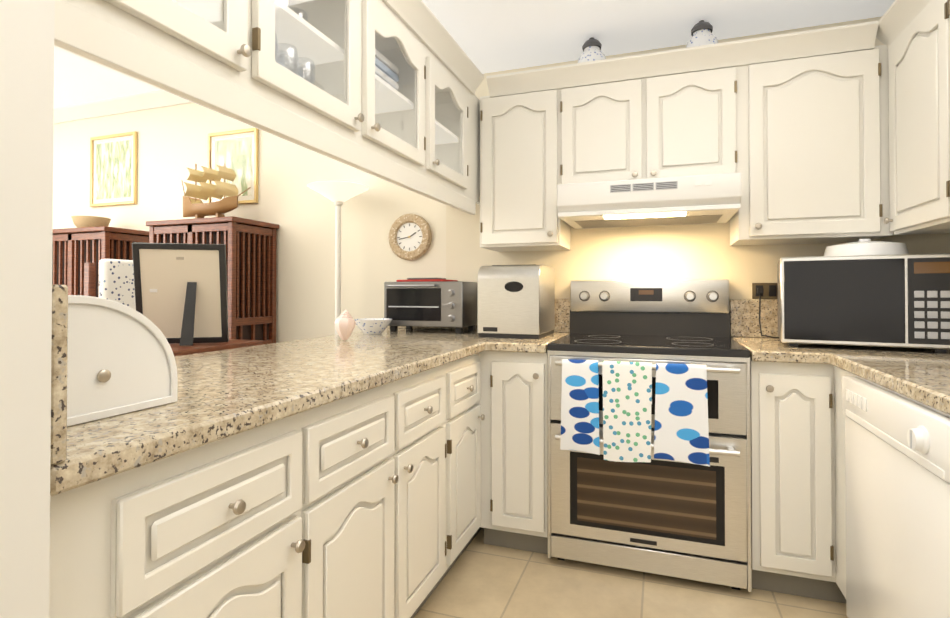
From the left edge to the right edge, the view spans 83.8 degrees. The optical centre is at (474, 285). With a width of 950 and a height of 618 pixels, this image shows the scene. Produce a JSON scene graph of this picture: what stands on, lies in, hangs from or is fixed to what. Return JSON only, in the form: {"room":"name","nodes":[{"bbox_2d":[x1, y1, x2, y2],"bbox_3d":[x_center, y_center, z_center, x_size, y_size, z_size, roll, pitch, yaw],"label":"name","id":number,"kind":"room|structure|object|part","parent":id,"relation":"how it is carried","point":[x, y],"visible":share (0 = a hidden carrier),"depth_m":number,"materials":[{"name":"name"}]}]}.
{"room":"kitchen","nodes":[
{"label":"kitchen","id":0,"kind":"room"},
{"bbox_2d":[0,0,54,617],"bbox_3d":[-1.161,-0.155,-0.953,0.145,2.550,3.455,0,-1,19],"label":"wall","id":1,"kind":"structure","parent":0,"point":[26,115],"depth_m":0.62,"materials":[{"name":"white paint"}]},
{"bbox_2d":[54,0,949,251],"bbox_3d":[0.315,-0.632,0.863,2.372,0.835,3.847,0,-1,19],"label":"upper cabinet","id":2,"kind":"object","parent":1,"relation":"attached to","point":[838,134],"visible":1,"depth_m":2.12,"materials":[{"name":"white paint"}]},
{"bbox_2d":[578,37,605,62],"bbox_3d":[0.571,-1.088,2.587,0.152,0.266,0.152,0,-1,19],"label":"ginger jar","id":3,"kind":"object","parent":2,"relation":"on","point":[591,47],"visible":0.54,"depth_m":2.54,"materials":[{"name":"grey ceramic"}]},
{"bbox_2d":[557,172,740,228],"bbox_3d":[0.793,-0.375,2.460,0.737,0.145,0.510,0,-1,19],"label":"range hood","id":4,"kind":"object","parent":2,"relation":"attached to","point":[696,199],"visible":1,"depth_m":2.25,"materials":[{"name":"white metal"}]},
{"bbox_2d":[686,20,717,47],"bbox_3d":[1.038,-1.090,2.423,0.152,0.266,0.152,0,-1,19],"label":"ginger jar","id":5,"kind":"object","parent":2,"relation":"on","point":[701,32],"visible":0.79,"depth_m":2.38,"materials":[{"name":"grey ceramic"}]},
{"bbox_2d":[54,0,894,107],"bbox_3d":[-2.591,-1.349,0.884,8.070,0.240,5.950,0,-1,19],"label":"ceiling","id":6,"kind":"structure","parent":0,"point":[489,36],"depth_m":2.47,"materials":[{"name":"white paint"}]},
{"bbox_2d":[53,16,949,342],"bbox_3d":[-1.623,-0.102,3.630,8.070,2.550,0.100,0,-1,19],"label":"wall","id":7,"kind":"structure","parent":0,"point":[171,144],"depth_m":3.29,"materials":[{"name":"beige paint"}]},
{"bbox_2d":[90,131,136,206],"bbox_3d":[-2.701,-0.864,3.951,0.470,0.530,0.022,0,-1,19],"label":"picture frame","id":8,"kind":"object","parent":7,"relation":"attached to","point":[113,169],"visible":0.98,"depth_m":3.95,"materials":[{"name":"gold metal"}]},
{"bbox_2d":[54,90,192,123],"bbox_3d":[-2.787,-1.328,3.960,5.465,0.090,0.075,0,-1,19],"label":"crown molding","id":9,"kind":"structure","parent":7,"relation":"attached to","point":[125,104],"depth_m":3.90,"materials":[{"name":"white"}]},
{"bbox_2d":[207,128,258,204],"bbox_3d":[-1.639,-0.798,3.578,0.420,0.500,0.022,0,-1,19],"label":"picture frame","id":10,"kind":"object","parent":7,"relation":"attached to","point":[236,151],"visible":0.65,"depth_m":3.56,"materials":[{"name":"gold metal"}]},
{"bbox_2d":[389,214,431,259],"bbox_3d":[-0.387,-0.289,3.130,0.275,0.275,0.028,0,-1,19],"label":"wall clock","id":11,"kind":"object","parent":7,"relation":"attached to","point":[410,236],"visible":1,"depth_m":3.12,"materials":[{"name":"white"}]},
{"bbox_2d":[752,283,776,298],"bbox_3d":[1.383,0.024,2.517,0.116,0.076,0.008,0,-1,19],"label":"outlet","id":12,"kind":"object","parent":7,"relation":"attached to","point":[770,290],"visible":0.83,"depth_m":2.52,"materials":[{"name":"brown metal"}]},
{"bbox_2d":[414,528,847,617],"bbox_3d":[0.194,1.159,-0.121,2.170,0.060,5.950,0,-1,19],"label":"floor","id":13,"kind":"structure","parent":0,"point":[481,579],"depth_m":1.97,"materials":[{"name":"tile"}]},
{"bbox_2d":[49,407,316,617],"bbox_3d":[-0.737,0.705,1.003,0.595,0.872,0.524,0,-1,19],"label":"base cabinet","id":14,"kind":"object","parent":13,"relation":"on","point":[226,527],"depth_m":0.90,"materials":[{"name":"white paint"}]},
{"bbox_2d":[50,285,570,495],"bbox_3d":[-0.400,0.145,1.877,1.096,0.264,2.390,0,-1,19],"label":"countertop","id":15,"kind":"structure","parent":14,"relation":"on","point":[223,394],"depth_m":1.17,"materials":[{"name":"stone"}]},
{"bbox_2d":[67,295,177,426],"bbox_3d":[-0.805,0.121,0.969,0.383,0.210,0.324,0,-1,19],"label":"bread box","id":16,"kind":"object","parent":15,"relation":"on","point":[121,358],"visible":0.58,"depth_m":0.92,"materials":[{"name":"white wood"}]},
{"bbox_2d":[334,310,355,340],"bbox_3d":[-0.578,0.174,2.341,0.092,0.137,0.110,0,-1,19],"label":"conch shell","id":17,"kind":"object","parent":15,"relation":"on","point":[345,323],"visible":1,"depth_m":2.31,"materials":[{"name":"beige"}]},
{"bbox_2d":[354,318,391,333],"bbox_3d":[-0.525,0.209,2.723,0.200,0.075,0.200,0,-1,19],"label":"bowl","id":18,"kind":"object","parent":15,"relation":"on","point":[372,325],"visible":1,"depth_m":2.66,"materials":[{"name":"white ceramic"}]},
{"bbox_2d":[384,281,476,333],"bbox_3d":[-0.236,0.114,2.884,0.450,0.269,0.316,0,-1,19],"label":"toaster oven","id":19,"kind":"object","parent":15,"relation":"on","point":[409,305],"visible":0.98,"depth_m":2.77,"materials":[{"name":"silver metal"}]},
{"bbox_2d":[396,278,457,281],"bbox_3d":[-0.262,-0.032,2.919,0.280,0.021,0.210,0,-1,19],"label":"mat","id":20,"kind":"object","parent":19,"relation":"on","point":[424,279],"visible":0.92,"depth_m":2.83,"materials":[{"name":"red fabric"}]},
{"bbox_2d":[477,264,554,338],"bbox_3d":[0.213,0.072,2.639,0.300,0.346,0.374,0,-1,19],"label":"bread box","id":21,"kind":"object","parent":15,"relation":"on","point":[515,301],"visible":1,"depth_m":2.48,"materials":[{"name":"silver metal"}]},
{"bbox_2d":[317,378,404,617],"bbox_3d":[-0.580,0.710,1.450,0.595,0.872,0.423,0,-1,19],"label":"base cabinet","id":22,"kind":"object","parent":13,"relation":"on","point":[390,500],"depth_m":1.38,"materials":[{"name":"white paint"}]},
{"bbox_2d":[405,362,452,617],"bbox_3d":[-0.445,0.715,1.837,0.595,0.872,0.397,0,-1,19],"label":"base cabinet","id":23,"kind":"object","parent":13,"relation":"on","point":[428,393],"depth_m":1.77,"materials":[{"name":"white paint"}]},
{"bbox_2d":[453,351,484,564],"bbox_3d":[-0.317,0.719,2.201,0.595,0.872,0.375,0,-1,19],"label":"base cabinet","id":24,"kind":"object","parent":13,"relation":"on","point":[468,372],"depth_m":2.14,"materials":[{"name":"white paint"}]},
{"bbox_2d":[485,351,547,553],"bbox_3d":[0.262,0.723,2.561,0.301,0.872,0.647,0,-1,19],"label":"base cabinet","id":25,"kind":"object","parent":13,"relation":"on","point":[516,435],"depth_m":2.26,"materials":[{"name":"white paint"}]},
{"bbox_2d":[547,279,751,591],"bbox_3d":[0.753,0.562,2.344,0.756,1.189,0.722,0,-1,19],"label":"stove","id":26,"kind":"object","parent":13,"relation":"on","point":[649,425],"visible":1,"depth_m":2.06,"materials":[{"name":"grey metal"}]},
{"bbox_2d":[750,359,833,601],"bbox_3d":[1.249,0.719,2.215,0.250,0.872,0.648,0,-1,19],"label":"base cabinet","id":27,"kind":"object","parent":13,"relation":"on","point":[798,522],"depth_m":1.91,"materials":[{"name":"white paint"}]},
{"bbox_2d":[834,366,854,603],"bbox_3d":[1.533,0.713,1.671,0.617,0.872,0.232,0,-1,19],"label":"base cabinet","id":28,"kind":"object","parent":13,"relation":"on","point":[839,417],"depth_m":1.84,"materials":[{"name":"white paint"}]},
{"bbox_2d":[730,299,949,414],"bbox_3d":[1.018,0.152,0.608,0.884,0.219,3.848,0,-1,19],"label":"countertop","id":29,"kind":"structure","parent":28,"relation":"on","point":[921,375],"depth_m":1.86,"materials":[{"name":"stone"}]},
{"bbox_2d":[777,239,949,352],"bbox_3d":[1.532,0.026,2.128,0.540,0.426,0.426,0,-1,28],"label":"microwave","id":30,"kind":"object","parent":29,"relation":"on","point":[898,300],"depth_m":1.95,"materials":[{"name":"grey"}]},
{"bbox_2d":[757,288,778,337],"bbox_3d":[1.446,0.126,2.450,0.239,0.232,0.074,0,-1,19],"label":"cord","id":31,"kind":"object","parent":30,"relation":"attached to","point":[760,291],"visible":0.75,"depth_m":2.49,"materials":[{"name":"black plastic"}]},
{"bbox_3d":[1.562,-0.149,2.122,0.280,0.075,0.280,0,-1,19],"label":"microwave cover","id":32,"kind":"part","parent":30,"relation":"part of","materials":[{"name":"white plastic"}]},
{"bbox_2d":[842,375,949,617],"bbox_3d":[1.331,0.709,1.240,0.660,0.871,0.700,0,-1,19],"label":"dishwasher","id":33,"kind":"object","parent":13,"relation":"on","point":[897,470],"visible":1,"depth_m":1.31,"materials":[{"name":"white plastic"}]},
{"bbox_3d":[-3.614,1.175,1.214,5.900,0.060,5.950,0,-1,19],"label":"floor","id":34,"kind":"structure","parent":0,"visible":0},
{"bbox_2d":[52,226,148,296],"bbox_3d":[-2.651,0.396,3.707,0.705,1.554,0.405,0,-1,19],"label":"cabinet","id":35,"kind":"object","parent":34,"relation":"on","point":[74,250],"visible":0.21,"depth_m":3.53,"materials":[{"name":"brown wood"}]},
{"bbox_2d":[71,216,110,227],"bbox_3d":[-2.720,-0.432,3.754,0.230,0.100,0.230,0,-1,19],"label":"bowl","id":36,"kind":"object","parent":35,"relation":"on","point":[86,221],"visible":0.67,"depth_m":3.67,"materials":[{"name":"beige wood"}]},
{"bbox_2d":[84,259,135,309],"bbox_3d":[-1.592,0.516,2.637,0.440,1.289,0.440,0,-1,19],"label":"bar stool","id":37,"kind":"object","parent":34,"relation":"on","point":[116,280],"visible":0.08,"depth_m":2.54,"materials":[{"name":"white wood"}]},
{"bbox_2d":[146,216,278,343],"bbox_3d":[-1.661,0.384,3.360,0.685,1.569,0.405,0,-1,19],"label":"cabinet","id":38,"kind":"object","parent":34,"relation":"on","point":[251,250],"visible":0.33,"depth_m":3.22,"materials":[{"name":"brown wood"}]},
{"bbox_2d":[181,150,250,217],"bbox_3d":[-1.662,-0.635,3.385,0.564,0.469,0.182,0,-1,19],"label":"model","id":39,"kind":"object","parent":38,"relation":"on","point":[195,207],"visible":0.96,"depth_m":3.37},
{"bbox_2d":[170,339,262,355],"bbox_3d":[-1.272,0.686,1.776,0.463,0.929,1.050,0,-1,19],"label":"sideboard","id":40,"kind":"object","parent":34,"relation":"on","point":[178,349],"visible":0.02,"depth_m":1.99,"materials":[{"name":"brown wood"}]},
{"bbox_2d":[132,242,228,345],"bbox_3d":[-1.113,0.031,1.999,0.315,0.382,0.131,0,-1,-14],"label":"frame","id":41,"kind":"object","parent":40,"relation":"on","point":[181,294],"visible":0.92,"depth_m":2.01,"materials":[{"name":"black plastic"}]},
{"bbox_2d":[307,181,368,334],"bbox_3d":[-0.795,0.295,3.071,0.350,1.741,0.350,0,-1,19],"label":"floor lamp","id":42,"kind":"object","parent":34,"relation":"on","point":[338,193],"visible":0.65,"depth_m":3.06,"materials":[{"name":"white metal"}]}
]}

